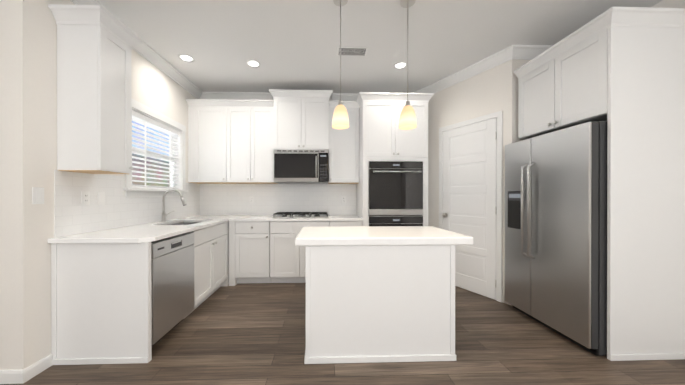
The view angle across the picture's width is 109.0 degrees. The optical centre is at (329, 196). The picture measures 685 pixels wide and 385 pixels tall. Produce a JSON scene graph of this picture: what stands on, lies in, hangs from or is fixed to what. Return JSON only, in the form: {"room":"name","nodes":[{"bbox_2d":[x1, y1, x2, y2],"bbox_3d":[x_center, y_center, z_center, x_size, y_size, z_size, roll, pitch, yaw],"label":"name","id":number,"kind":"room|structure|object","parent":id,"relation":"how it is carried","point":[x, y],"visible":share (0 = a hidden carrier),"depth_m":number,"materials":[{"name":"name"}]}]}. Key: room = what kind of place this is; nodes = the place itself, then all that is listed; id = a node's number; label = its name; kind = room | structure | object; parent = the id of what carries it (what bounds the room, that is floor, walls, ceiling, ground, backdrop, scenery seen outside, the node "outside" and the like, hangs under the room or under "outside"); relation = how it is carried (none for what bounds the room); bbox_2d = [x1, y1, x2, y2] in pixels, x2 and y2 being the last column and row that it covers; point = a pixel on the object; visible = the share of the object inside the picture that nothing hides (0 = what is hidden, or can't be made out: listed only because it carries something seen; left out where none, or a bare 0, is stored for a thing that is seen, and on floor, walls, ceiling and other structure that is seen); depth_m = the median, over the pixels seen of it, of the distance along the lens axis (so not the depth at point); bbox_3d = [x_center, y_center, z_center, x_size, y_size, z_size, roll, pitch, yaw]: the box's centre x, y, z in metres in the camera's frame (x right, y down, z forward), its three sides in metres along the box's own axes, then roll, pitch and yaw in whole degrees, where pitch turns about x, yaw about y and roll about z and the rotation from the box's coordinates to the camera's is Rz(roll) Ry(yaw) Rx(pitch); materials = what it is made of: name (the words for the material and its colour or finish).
{"room":"kitchen","nodes":[
{"label":"kitchen","id":0,"kind":"room"},
{"bbox_2d":[0,0,43,369],"bbox_3d":[-3.085,-0.212,1.621,2.160,2.850,0.120,0,0,-2],"label":"wall","id":1,"kind":"structure","parent":0,"point":[21,176],"depth_m":1.60,"materials":[{"name":"paint"}]},
{"bbox_2d":[0,354,52,383],"bbox_3d":[-3.018,1.171,1.643,2.054,0.082,0.181,0,0,-2],"label":"baseboard","id":2,"kind":"structure","parent":1,"relation":"attached to","point":[23,375],"depth_m":1.60,"materials":[{"name":"white wood"}]},
{"bbox_2d":[32,187,43,203],"bbox_3d":[-2.002,-0.008,1.678,0.008,0.114,0.070,0,0,-2],"label":"light switch","id":3,"kind":"object","parent":1,"relation":"attached to","point":[37,195],"visible":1,"depth_m":1.67,"materials":[{"name":"white plastic"}]},
{"bbox_2d":[44,0,197,356],"bbox_3d":[-2.116,-0.215,2.798,0.150,2.850,2.173,0,0,-2],"label":"wall","id":4,"kind":"structure","parent":0,"point":[153,87],"depth_m":1.78,"materials":[{"name":"paint"}]},
{"bbox_2d":[48,4,142,173],"bbox_3d":[-1.831,-0.784,1.952,0.362,1.179,0.412,0,0,-2],"label":"upper cabinet","id":5,"kind":"object","parent":4,"relation":"attached to","point":[96,44],"visible":1,"depth_m":1.80,"materials":[{"name":"white wood"}]},
{"bbox_2d":[70,0,201,98],"bbox_3d":[-1.998,-1.582,2.687,0.078,0.115,2.190,0,0,-2],"label":"crown molding","id":6,"kind":"structure","parent":4,"relation":"attached to","point":[146,51],"depth_m":2.86,"materials":[{"name":"white wood"}]},
{"bbox_2d":[123,98,188,196],"bbox_3d":[-2.095,-0.498,2.935,0.200,1.005,1.090,0,0,-2],"label":"window","id":7,"kind":"structure","parent":4,"relation":"in","point":[144,110],"depth_m":3.05,"materials":[{"name":"white"}]},
{"bbox_2d":[132,110,178,189],"bbox_3d":[-2.087,-0.497,2.935,0.055,0.810,0.872,0,0,-2],"label":"window blinds","id":8,"kind":"object","parent":7,"relation":"attached to","point":[137,116],"visible":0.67,"depth_m":2.88,"materials":[{"name":"white plastic"}]},
{"bbox_2d":[202,92,358,100],"bbox_3d":[-0.364,-1.585,3.898,3.420,0.115,0.078,0,0,-2],"label":"crown molding","id":9,"kind":"structure","parent":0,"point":[205,95],"depth_m":3.86,"materials":[{"name":"white wood"}]},
{"bbox_2d":[0,283,684,384],"bbox_3d":[0.054,1.244,1.044,8.400,0.060,6.500,0,0,-2],"label":"floor","id":10,"kind":"structure","parent":0,"point":[246,334],"depth_m":1.82,"materials":[{"name":"brown wood"}]},
{"bbox_2d":[51,229,198,364],"bbox_3d":[-1.675,0.772,2.117,0.683,0.880,0.699,0,0,-2],"label":"base cabinet","id":11,"kind":"object","parent":10,"relation":"on","point":[101,303],"depth_m":1.77,"materials":[{"name":"white wood"}]},
{"bbox_2d":[48,219,226,242],"bbox_3d":[-1.677,0.413,2.464,0.703,0.233,1.440,0,0,-2],"label":"countertop","id":12,"kind":"structure","parent":11,"relation":"on","point":[150,232],"depth_m":2.03,"materials":[{"name":"white stone"}]},
{"bbox_2d":[161,189,185,221],"bbox_3d":[-1.843,0.102,2.904,0.291,0.387,0.101,0,0,-2],"label":"faucet","id":13,"kind":"object","parent":12,"relation":"on","point":[164,214],"visible":1,"depth_m":2.87,"materials":[{"name":"silver metal"}]},
{"bbox_2d":[170,222,199,224],"bbox_3d":[-1.703,0.430,2.889,0.424,0.198,0.664,0,0,-2],"label":"sink","id":14,"kind":"object","parent":12,"relation":"in","point":[171,223],"depth_m":3.17,"materials":[{"name":"silver metal"}]},
{"bbox_2d":[151,232,193,346],"bbox_3d":[-1.660,0.780,2.106,0.674,0.862,0.594,0,0,-2],"label":"dishwasher","id":15,"kind":"object","parent":10,"relation":"on","point":[172,268],"visible":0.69,"depth_m":2.04,"materials":[{"name":"grey metal"}]},
{"bbox_2d":[199,222,227,304],"bbox_3d":[-1.698,0.770,2.849,0.683,0.880,0.887,0,0,-2],"label":"base cabinet","id":16,"kind":"object","parent":10,"relation":"on","point":[213,240],"depth_m":2.83,"materials":[{"name":"white wood"}]},
{"bbox_2d":[228,221,231,284],"bbox_3d":[-1.733,0.769,3.604,0.660,0.880,0.587,0,0,-2],"label":"base cabinet","id":17,"kind":"object","parent":10,"relation":"on","point":[229,222],"depth_m":3.31,"materials":[{"name":"white wood"}]},
{"bbox_2d":[232,221,275,285],"bbox_3d":[-1.028,0.769,3.615,0.531,0.880,0.607,0,0,-2],"label":"base cabinet","id":18,"kind":"object","parent":10,"relation":"on","point":[265,252],"depth_m":3.32,"materials":[{"name":"white wood"}]},
{"bbox_2d":[276,221,335,282],"bbox_3d":[-0.419,0.769,3.634,0.942,0.880,0.607,0,0,-2],"label":"base cabinet","id":19,"kind":"object","parent":10,"relation":"on","point":[290,258],"depth_m":3.33,"materials":[{"name":"white wood"}]},
{"bbox_2d":[179,215,362,221],"bbox_3d":[-0.806,0.411,3.566,2.501,0.233,0.708,0,0,-2],"label":"countertop","id":20,"kind":"structure","parent":19,"relation":"on","point":[229,217],"depth_m":3.32,"materials":[{"name":"white stone"}]},
{"bbox_2d":[270,212,329,217],"bbox_3d":[-0.415,0.265,3.624,0.820,0.059,0.520,0,0,-2],"label":"cooktop","id":21,"kind":"object","parent":20,"relation":"in","point":[302,215],"visible":1,"depth_m":3.50,"materials":[{"name":"silver metal"}]},
{"bbox_2d":[336,221,361,226],"bbox_3d":[0.183,0.769,3.653,0.516,0.880,0.607,0,0,-2],"label":"base cabinet","id":22,"kind":"object","parent":10,"relation":"on","point":[338,223],"depth_m":3.35,"materials":[{"name":"white wood"}]},
{"bbox_2d":[304,245,455,363],"bbox_3d":[0.367,0.785,2.116,1.120,0.853,0.670,0,0,-2],"label":"kitchen island","id":23,"kind":"object","parent":10,"relation":"on","point":[371,304],"visible":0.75,"depth_m":1.79,"materials":[{"name":"white wood"}]},
{"bbox_2d":[295,226,472,245],"bbox_3d":[0.398,0.328,2.116,1.314,0.060,0.675,0,0,-2],"label":"island countertop","id":24,"kind":"structure","parent":23,"relation":"on","point":[371,236],"depth_m":1.83,"materials":[{"name":"white stone"}]},
{"bbox_2d":[356,92,433,225],"bbox_3d":[0.898,-0.099,3.622,1.017,2.615,0.708,0,0,-2],"label":"tall cabinet","id":25,"kind":"object","parent":10,"relation":"on","point":[392,187],"visible":0.73,"depth_m":3.34,"materials":[{"name":"white wood"}]},
{"bbox_2d":[368,161,422,225],"bbox_3d":[0.898,0.238,3.608,0.751,1.456,0.678,0,0,-2],"label":"oven","id":26,"kind":"object","parent":25,"relation":"in","point":[395,188],"depth_m":3.33,"materials":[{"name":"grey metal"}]},
{"bbox_2d":[505,121,606,355],"bbox_3d":[2.295,0.321,2.273,0.845,1.780,0.858,0,0,-2],"label":"fridge","id":27,"kind":"object","parent":10,"relation":"on","point":[556,231],"visible":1,"depth_m":2.05,"materials":[{"name":"grey metal"}]},
{"bbox_2d":[97,0,661,93],"bbox_3d":[0.054,-1.676,1.038,8.400,0.080,6.500,0,0,-2],"label":"ceiling","id":28,"kind":"structure","parent":0,"point":[290,44],"depth_m":2.48,"materials":[{"name":"paint"}]},
{"bbox_2d":[178,54,194,61],"bbox_3d":[-1.693,-1.637,2.885,0.176,0.006,0.176,0,0,-2],"label":"recessed light","id":29,"kind":"object","parent":28,"relation":"in","point":[185,57],"visible":1,"depth_m":2.88,"materials":[{"name":"white plastic"}]},
{"bbox_2d":[246,60,260,67],"bbox_3d":[-0.937,-1.637,3.008,0.176,0.006,0.176,0,0,-2],"label":"recessed light","id":30,"kind":"object","parent":28,"relation":"in","point":[254,63],"visible":1,"depth_m":3.00,"materials":[{"name":"white plastic"}]},
{"bbox_2d":[332,0,348,128],"bbox_3d":[0.090,-1.107,2.011,0.144,1.063,0.144,0,0,-2],"label":"pendant light","id":31,"kind":"object","parent":28,"relation":"hanging from","point":[340,119],"visible":1,"depth_m":1.99,"materials":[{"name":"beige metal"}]},
{"bbox_2d":[337,47,367,55],"bbox_3d":[0.252,-1.635,2.745,0.340,0.009,0.160,0,0,-2],"label":"ceiling vent","id":32,"kind":"object","parent":28,"relation":"in","point":[353,51],"visible":1,"depth_m":2.74,"materials":[{"name":"white metal"}]},
{"bbox_2d":[393,61,406,68],"bbox_3d":[0.883,-1.637,3.044,0.176,0.006,0.176,0,0,-2],"label":"recessed light","id":33,"kind":"object","parent":28,"relation":"in","point":[400,65],"visible":0.98,"depth_m":3.04,"materials":[{"name":"white plastic"}]},
{"bbox_2d":[399,0,416,129],"bbox_3d":[0.649,-1.107,2.028,0.144,1.063,0.144,0,0,-2],"label":"pendant light","id":34,"kind":"object","parent":28,"relation":"hanging from","point":[407,121],"visible":1,"depth_m":2.01,"materials":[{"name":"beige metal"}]},
{"bbox_2d":[428,60,511,305],"bbox_3d":[1.714,-0.216,3.425,0.120,2.850,1.549,0,0,-28],"label":"wall","id":35,"kind":"structure","parent":0,"point":[489,91],"depth_m":3.12,"materials":[{"name":"paint"}]},
{"bbox_2d":[414,49,506,92],"bbox_3d":[1.661,-1.584,3.310,0.689,0.115,1.170,0,0,-2],"label":"crown molding","id":36,"kind":"structure","parent":35,"relation":"attached to","point":[498,58],"depth_m":3.11,"materials":[{"name":"white wood"}]},
{"bbox_2d":[439,111,502,302],"bbox_3d":[1.769,0.111,3.158,0.396,2.196,0.754,0,0,-2],"label":"pantry door","id":37,"kind":"structure","parent":35,"relation":"in","point":[470,173],"depth_m":3.05,"materials":[{"name":"white wood"}]},
{"bbox_2d":[512,59,529,305],"bbox_3d":[2.487,-0.215,2.787,0.930,2.850,0.120,0,0,-2],"label":"wall","id":38,"kind":"structure","parent":0,"point":[516,64],"depth_m":2.71,"materials":[{"name":"paint"}]},
{"bbox_2d":[506,45,552,60],"bbox_3d":[2.366,-1.582,2.681,0.779,0.115,0.078,0,0,-2],"label":"crown molding","id":39,"kind":"structure","parent":38,"relation":"attached to","point":[516,52],"depth_m":2.67,"materials":[{"name":"white wood"}]},
{"bbox_2d":[650,0,684,7],"bbox_3d":[2.887,-0.210,0.368,0.120,2.850,4.740,0,0,-2],"label":"wall","id":40,"kind":"structure","parent":0,"point":[671,4],"depth_m":1.99,"materials":[{"name":"paint"}]},
{"bbox_2d":[514,7,684,360],"bbox_3d":[2.390,-0.076,2.213,0.755,2.575,0.902,0,0,-2],"label":"upper cabinet","id":41,"kind":"object","parent":40,"relation":"attached to","point":[620,71],"visible":1,"depth_m":1.81,"materials":[{"name":"white wood"}]},
{"bbox_3d":[0.343,-0.218,4.021,5.140,2.850,0.120,0,0,-2],"label":"wall","id":42,"kind":"structure","parent":0,"visible":0},
{"bbox_2d":[54,170,201,237],"bbox_3d":[-2.039,0.038,2.830,0.006,0.516,2.100,0,0,-2],"label":"tile backsplash","id":43,"kind":"structure","parent":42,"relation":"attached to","point":[74,216],"depth_m":2.19,"materials":[{"name":"white tile"}]},
{"bbox_2d":[81,191,89,204],"bbox_3d":[-2.006,0.012,2.008,0.008,0.114,0.070,0,0,-2],"label":"electrical outlet","id":44,"kind":"object","parent":43,"relation":"attached to","point":[85,197],"visible":1,"depth_m":2.00,"materials":[{"name":"white plastic"}]},
{"bbox_2d":[186,89,358,183],"bbox_3d":[-0.813,-0.867,3.696,2.505,1.319,0.452,0,0,-2],"label":"upper cabinet","id":45,"kind":"object","parent":42,"relation":"attached to","point":[234,141],"visible":0.94,"depth_m":3.57,"materials":[{"name":"white wood"}]},
{"bbox_2d":[274,149,327,183],"bbox_3d":[-0.418,-0.447,3.697,0.784,0.470,0.467,0,0,-2],"label":"microwave","id":46,"kind":"object","parent":45,"relation":"attached to","point":[300,166],"visible":1,"depth_m":3.50,"materials":[{"name":"silver metal"}]},
{"bbox_2d":[202,183,355,214],"bbox_3d":[-0.822,0.036,3.923,2.506,0.516,0.006,0,0,-2],"label":"tile backsplash","id":47,"kind":"structure","parent":42,"relation":"attached to","point":[217,199],"depth_m":3.92,"materials":[{"name":"white tile"}]},
{"label":"outside","id":48,"kind":"structure","parent":0,"visible":0},
{"bbox_2d":[132,121,168,186],"bbox_3d":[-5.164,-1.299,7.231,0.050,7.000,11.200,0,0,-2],"label":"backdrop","id":49,"kind":"structure","parent":48,"point":[149,171],"depth_m":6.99,"materials":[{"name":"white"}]}
]}

